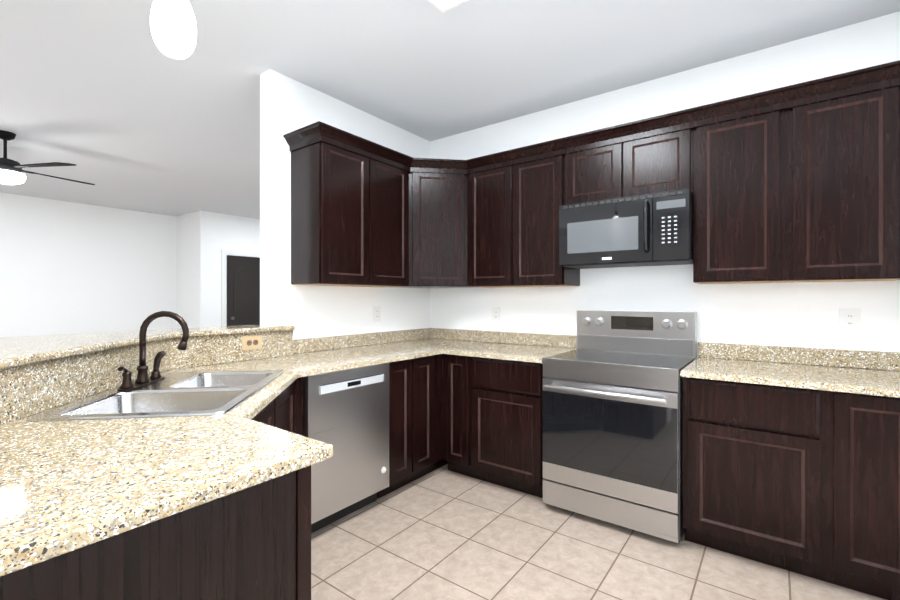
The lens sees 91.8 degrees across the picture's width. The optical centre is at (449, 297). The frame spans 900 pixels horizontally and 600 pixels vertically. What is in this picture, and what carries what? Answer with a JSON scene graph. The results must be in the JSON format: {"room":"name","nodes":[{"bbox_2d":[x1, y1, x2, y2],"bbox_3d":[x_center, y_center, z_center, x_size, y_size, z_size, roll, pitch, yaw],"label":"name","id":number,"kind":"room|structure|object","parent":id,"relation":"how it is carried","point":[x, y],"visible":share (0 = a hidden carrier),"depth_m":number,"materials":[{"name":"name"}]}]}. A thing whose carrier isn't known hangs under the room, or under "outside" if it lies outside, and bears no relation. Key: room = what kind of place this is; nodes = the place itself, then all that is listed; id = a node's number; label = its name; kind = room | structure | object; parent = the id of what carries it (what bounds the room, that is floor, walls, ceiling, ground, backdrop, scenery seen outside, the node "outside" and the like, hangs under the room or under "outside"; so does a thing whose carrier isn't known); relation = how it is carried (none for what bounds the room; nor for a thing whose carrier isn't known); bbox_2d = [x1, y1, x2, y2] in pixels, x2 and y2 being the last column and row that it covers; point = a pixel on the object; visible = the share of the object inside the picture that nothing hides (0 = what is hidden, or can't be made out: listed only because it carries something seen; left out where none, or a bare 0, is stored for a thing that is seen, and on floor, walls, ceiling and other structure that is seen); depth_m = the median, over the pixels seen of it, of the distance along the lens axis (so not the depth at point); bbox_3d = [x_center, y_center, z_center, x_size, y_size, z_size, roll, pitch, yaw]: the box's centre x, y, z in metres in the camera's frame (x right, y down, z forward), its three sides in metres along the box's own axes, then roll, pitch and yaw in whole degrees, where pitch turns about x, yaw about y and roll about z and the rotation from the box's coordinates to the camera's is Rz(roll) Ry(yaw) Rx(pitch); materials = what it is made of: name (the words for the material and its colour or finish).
{"room":"kitchen","nodes":[
{"label":"kitchen","id":0,"kind":"room"},
{"bbox_2d":[0,192,176,336],"bbox_3d":[-7.264,-0.078,4.813,0.120,2.780,7.680,0,0,37],"label":"wall","id":1,"kind":"structure","parent":0,"point":[66,267],"depth_m":6.78,"materials":[{"name":"white paint"}]},
{"bbox_2d":[177,210,259,328],"bbox_3d":[-3.751,-0.073,8.742,1.050,2.780,2.820,0,0,37],"label":"wall block","id":2,"kind":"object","parent":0,"point":[204,238],"visible":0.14,"depth_m":7.52,"materials":[{"name":"white paint"}]},
{"bbox_2d":[221,250,259,325],"bbox_3d":[-3.713,0.241,7.896,0.018,2.150,0.830,0,0,37],"label":"door frame","id":3,"kind":"structure","parent":2,"relation":"attached to","point":[224,253],"depth_m":7.61,"materials":[{"name":"white wood"}]},
{"bbox_2d":[227,255,259,325],"bbox_3d":[-3.677,0.284,7.869,0.107,2.058,0.650,0,0,37],"label":"door","id":4,"kind":"structure","parent":2,"relation":"attached to","point":[243,290],"depth_m":7.84,"materials":[{"name":"black wood"}]},
{"bbox_2d":[260,69,429,339],"bbox_3d":[-0.718,-0.079,3.485,0.120,2.780,1.620,0,0,37],"label":"wall","id":5,"kind":"structure","parent":0,"point":[288,105],"depth_m":3.01,"materials":[{"name":"white paint"}]},
{"bbox_2d":[291,141,408,286],"bbox_3d":[-0.687,-0.545,3.154,0.323,0.918,0.830,0,0,37],"label":"upper cabinet","id":6,"kind":"object","parent":5,"relation":"attached to","point":[349,218],"visible":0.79,"depth_m":2.91,"materials":[{"name":"brown wood"}]},
{"bbox_2d":[283,60,899,173],"bbox_3d":[0.768,-1.025,2.242,3.746,0.096,1.221,0,0,37],"label":"crown molding","id":7,"kind":"structure","parent":6,"relation":"attached to","point":[877,77],"depth_m":2.67,"materials":[{"name":"brown wood"}]},
{"bbox_2d":[293,328,429,353],"bbox_3d":[-0.631,0.328,3.481,0.020,0.094,1.474,0,0,37],"label":"backsplash","id":8,"kind":"structure","parent":5,"relation":"attached to","point":[323,343],"depth_m":3.34,"materials":[{"name":"stone"}]},
{"bbox_2d":[373,306,380,321],"bbox_3d":[-0.593,0.131,3.541,0.009,0.125,0.085,0,0,37],"label":"outlet","id":9,"kind":"object","parent":5,"relation":"attached to","point":[376,313],"visible":1,"depth_m":3.54,"materials":[{"name":"white plastic"}]},
{"bbox_2d":[0,0,899,218],"bbox_3d":[-2.449,-1.500,2.981,10.190,0.060,10.900,0,0,37],"label":"ceiling","id":10,"kind":"structure","parent":0,"point":[114,104],"depth_m":2.77,"materials":[{"name":"white paint"}]},
{"bbox_2d":[0,130,94,184],"bbox_3d":[-3.965,-1.243,3.917,1.268,0.449,1.272,0,0,37],"label":"ceiling fan","id":11,"kind":"object","parent":10,"relation":"hanging from","point":[11,171],"visible":1,"depth_m":3.85,"materials":[{"name":"black metal"}]},
{"bbox_2d":[150,0,196,58],"bbox_3d":[-0.813,-1.096,1.286,0.120,0.749,0.120,0,0,37],"label":"pendant light","id":12,"kind":"object","parent":10,"relation":"hanging from","point":[173,27],"visible":1,"depth_m":1.25,"materials":[{"name":"white glass"}]},
{"bbox_2d":[428,0,468,12],"bbox_3d":[-0.161,-1.461,1.542,0.620,0.018,1.250,0,0,37],"label":"ceiling light panel","id":13,"kind":"object","parent":10,"relation":"attached to","point":[443,6],"visible":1,"depth_m":2.15,"materials":[{"name":"white plastic"}]},
{"bbox_2d":[311,464,885,599],"bbox_3d":[-2.449,1.340,2.978,10.190,0.060,10.900,0,0,37],"label":"floor","id":14,"kind":"structure","parent":0,"point":[443,533],"depth_m":2.19,"materials":[{"name":"tile"}]},
{"bbox_2d":[0,465,310,599],"bbox_3d":[-0.709,0.858,0.945,0.448,0.901,0.638,0,0,37],"label":"base cabinet","id":15,"kind":"object","parent":14,"relation":"on","point":[252,542],"visible":0.42,"depth_m":0.87,"materials":[{"name":"brown wood"}]},
{"bbox_2d":[251,377,302,435],"bbox_3d":[-0.970,0.859,1.972,1.193,0.901,0.769,0,0,37],"label":"base cabinet","id":16,"kind":"object","parent":14,"relation":"on","point":[283,410],"visible":0.15,"depth_m":2.08,"materials":[{"name":"brown wood"}]},
{"bbox_2d":[0,338,576,576],"bbox_3d":[-0.449,0.391,2.322,1.698,0.033,3.156,0,0,37],"label":"countertop","id":17,"kind":"structure","parent":16,"relation":"on","point":[66,486],"depth_m":1.02,"materials":[{"name":"stone"}]},
{"bbox_2d":[117,311,188,390],"bbox_3d":[-1.283,0.210,1.835,0.259,0.309,0.260,0,0,37],"label":"faucet","id":18,"kind":"object","parent":17,"relation":"on","point":[141,380],"visible":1,"depth_m":1.84,"materials":[{"name":"brown metal"}]},
{"bbox_2d":[27,370,283,421],"bbox_3d":[-1.063,0.463,1.767,0.573,0.193,0.843,0,0,-8],"label":"sink","id":19,"kind":"object","parent":17,"relation":"in","point":[171,394],"visible":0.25,"depth_m":1.74,"materials":[{"name":"silver metal"}]},
{"bbox_2d":[303,363,388,532],"bbox_3d":[-0.793,0.861,2.702,0.596,0.899,0.604,0,0,37],"label":"dishwasher","id":20,"kind":"object","parent":14,"relation":"on","point":[346,414],"visible":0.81,"depth_m":2.51,"materials":[{"name":"silver metal"}]},
{"bbox_2d":[377,354,447,498],"bbox_3d":[-0.288,0.860,3.439,0.618,0.901,1.173,0,0,37],"label":"base cabinet","id":21,"kind":"object","parent":14,"relation":"on","point":[415,418],"visible":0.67,"depth_m":2.99,"materials":[{"name":"brown wood"}]},
{"bbox_2d":[442,354,543,497],"bbox_3d":[0.445,0.860,3.237,0.836,0.901,0.621,0,0,37],"label":"base cabinet","id":22,"kind":"object","parent":14,"relation":"on","point":[492,420],"visible":0.83,"depth_m":2.97,"materials":[{"name":"brown wood"}]},
{"bbox_2d":[542,310,696,542],"bbox_3d":[1.050,0.700,2.711,0.756,1.220,0.736,0,0,37],"label":"range","id":23,"kind":"object","parent":14,"relation":"on","point":[612,417],"visible":1,"depth_m":2.50,"materials":[{"name":"silver metal"}]},
{"bbox_2d":[682,377,899,599],"bbox_3d":[1.749,0.859,2.264,0.886,0.901,0.621,0,0,37],"label":"base cabinet","id":24,"kind":"object","parent":14,"relation":"on","point":[802,481],"visible":0.98,"depth_m":2.01,"materials":[{"name":"brown wood"}]},
{"bbox_3d":[2.256,0.858,1.650,0.656,0.901,0.998,0,0,37],"label":"base cabinet","id":25,"kind":"object","parent":14,"relation":"on","visible":0},
{"bbox_2d":[680,357,899,397],"bbox_3d":[1.885,0.391,1.896,1.544,0.033,1.048,0,0,37],"label":"countertop","id":26,"kind":"structure","parent":25,"relation":"on","point":[876,382],"depth_m":2.13,"materials":[{"name":"stone"}]},
{"bbox_3d":[-1.028,0.759,1.630,1.800,1.099,1.718,0,0,37],"label":"wall","id":27,"kind":"structure","parent":14,"relation":"on","visible":0},
{"bbox_2d":[0,330,292,424],"bbox_3d":[-0.897,0.291,1.722,1.698,0.163,1.658,0,0,37],"label":"backsplash","id":28,"kind":"structure","parent":27,"relation":"attached to","point":[29,390],"depth_m":1.72,"materials":[{"name":"stone"}]},
{"bbox_2d":[242,335,261,350],"bbox_3d":[-1.190,0.270,2.626,0.009,0.085,0.125,0,0,37],"label":"outlet","id":29,"kind":"object","parent":28,"relation":"attached to","point":[253,342],"visible":1,"depth_m":2.62,"materials":[{"name":"beige plastic"}]},
{"bbox_2d":[0,325,294,369],"bbox_3d":[-1.038,0.194,1.627,2.030,0.030,1.980,0,0,37],"label":"bar","id":30,"kind":"object","parent":27,"relation":"on","point":[20,351],"visible":1,"depth_m":1.83,"materials":[{"name":"stone"}]},
{"bbox_2d":[430,11,899,358],"bbox_3d":[0.439,-0.079,3.707,6.270,2.780,0.120,0,0,37],"label":"wall","id":31,"kind":"structure","parent":0,"point":[801,314],"depth_m":2.76,"materials":[{"name":"white paint"}]},
{"bbox_2d":[400,172,479,287],"bbox_3d":[-0.120,-0.546,3.649,0.638,0.915,0.638,0,0,37],"label":"upper cabinet","id":32,"kind":"object","parent":31,"relation":"attached to","point":[438,230],"visible":0.69,"depth_m":3.43,"materials":[{"name":"brown wood"}]},
{"bbox_2d":[492,307,500,321],"bbox_3d":[0.387,0.141,3.662,0.085,0.125,0.009,0,0,37],"label":"outlet","id":33,"kind":"object","parent":31,"relation":"attached to","point":[496,314],"visible":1,"depth_m":3.66,"materials":[{"name":"white plastic"}]},
{"bbox_2d":[468,154,579,287],"bbox_3d":[0.550,-0.545,3.346,0.796,0.918,0.323,0,0,37],"label":"upper cabinet","id":34,"kind":"object","parent":31,"relation":"attached to","point":[513,225],"visible":0.79,"depth_m":3.19,"materials":[{"name":"brown wood"}]},
{"bbox_2d":[565,128,692,204],"bbox_3d":[1.181,-0.811,2.875,0.775,0.388,0.323,0,0,37],"label":"upper cabinet","id":35,"kind":"object","parent":31,"relation":"attached to","point":[655,164],"visible":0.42,"depth_m":2.71,"materials":[{"name":"brown wood"}]},
{"bbox_2d":[559,188,692,268],"bbox_3d":[1.141,-0.413,2.821,0.771,0.404,0.457,0,0,37],"label":"over-the-range microwave","id":36,"kind":"object","parent":35,"relation":"attached to","point":[653,229],"visible":1,"depth_m":2.65,"materials":[{"name":"black plastic"}]},
{"bbox_2d":[430,328,899,370],"bbox_3d":[1.310,0.327,2.967,3.746,0.094,0.020,0,0,37],"label":"backsplash","id":37,"kind":"structure","parent":31,"relation":"attached to","point":[879,360],"depth_m":2.59,"materials":[{"name":"stone"}]},
{"bbox_2d":[693,85,899,283],"bbox_3d":[1.843,-0.546,2.381,0.873,0.918,0.323,0,0,37],"label":"upper cabinet","id":38,"kind":"object","parent":31,"relation":"attached to","point":[808,193],"visible":0.85,"depth_m":2.22,"materials":[{"name":"brown wood"}]},
{"bbox_2d":[839,308,860,331],"bbox_3d":[2.151,0.120,2.346,0.085,0.125,0.009,0,0,37],"label":"outlet","id":39,"kind":"object","parent":31,"relation":"attached to","point":[849,319],"visible":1,"depth_m":2.34,"materials":[{"name":"white plastic"}]}
]}

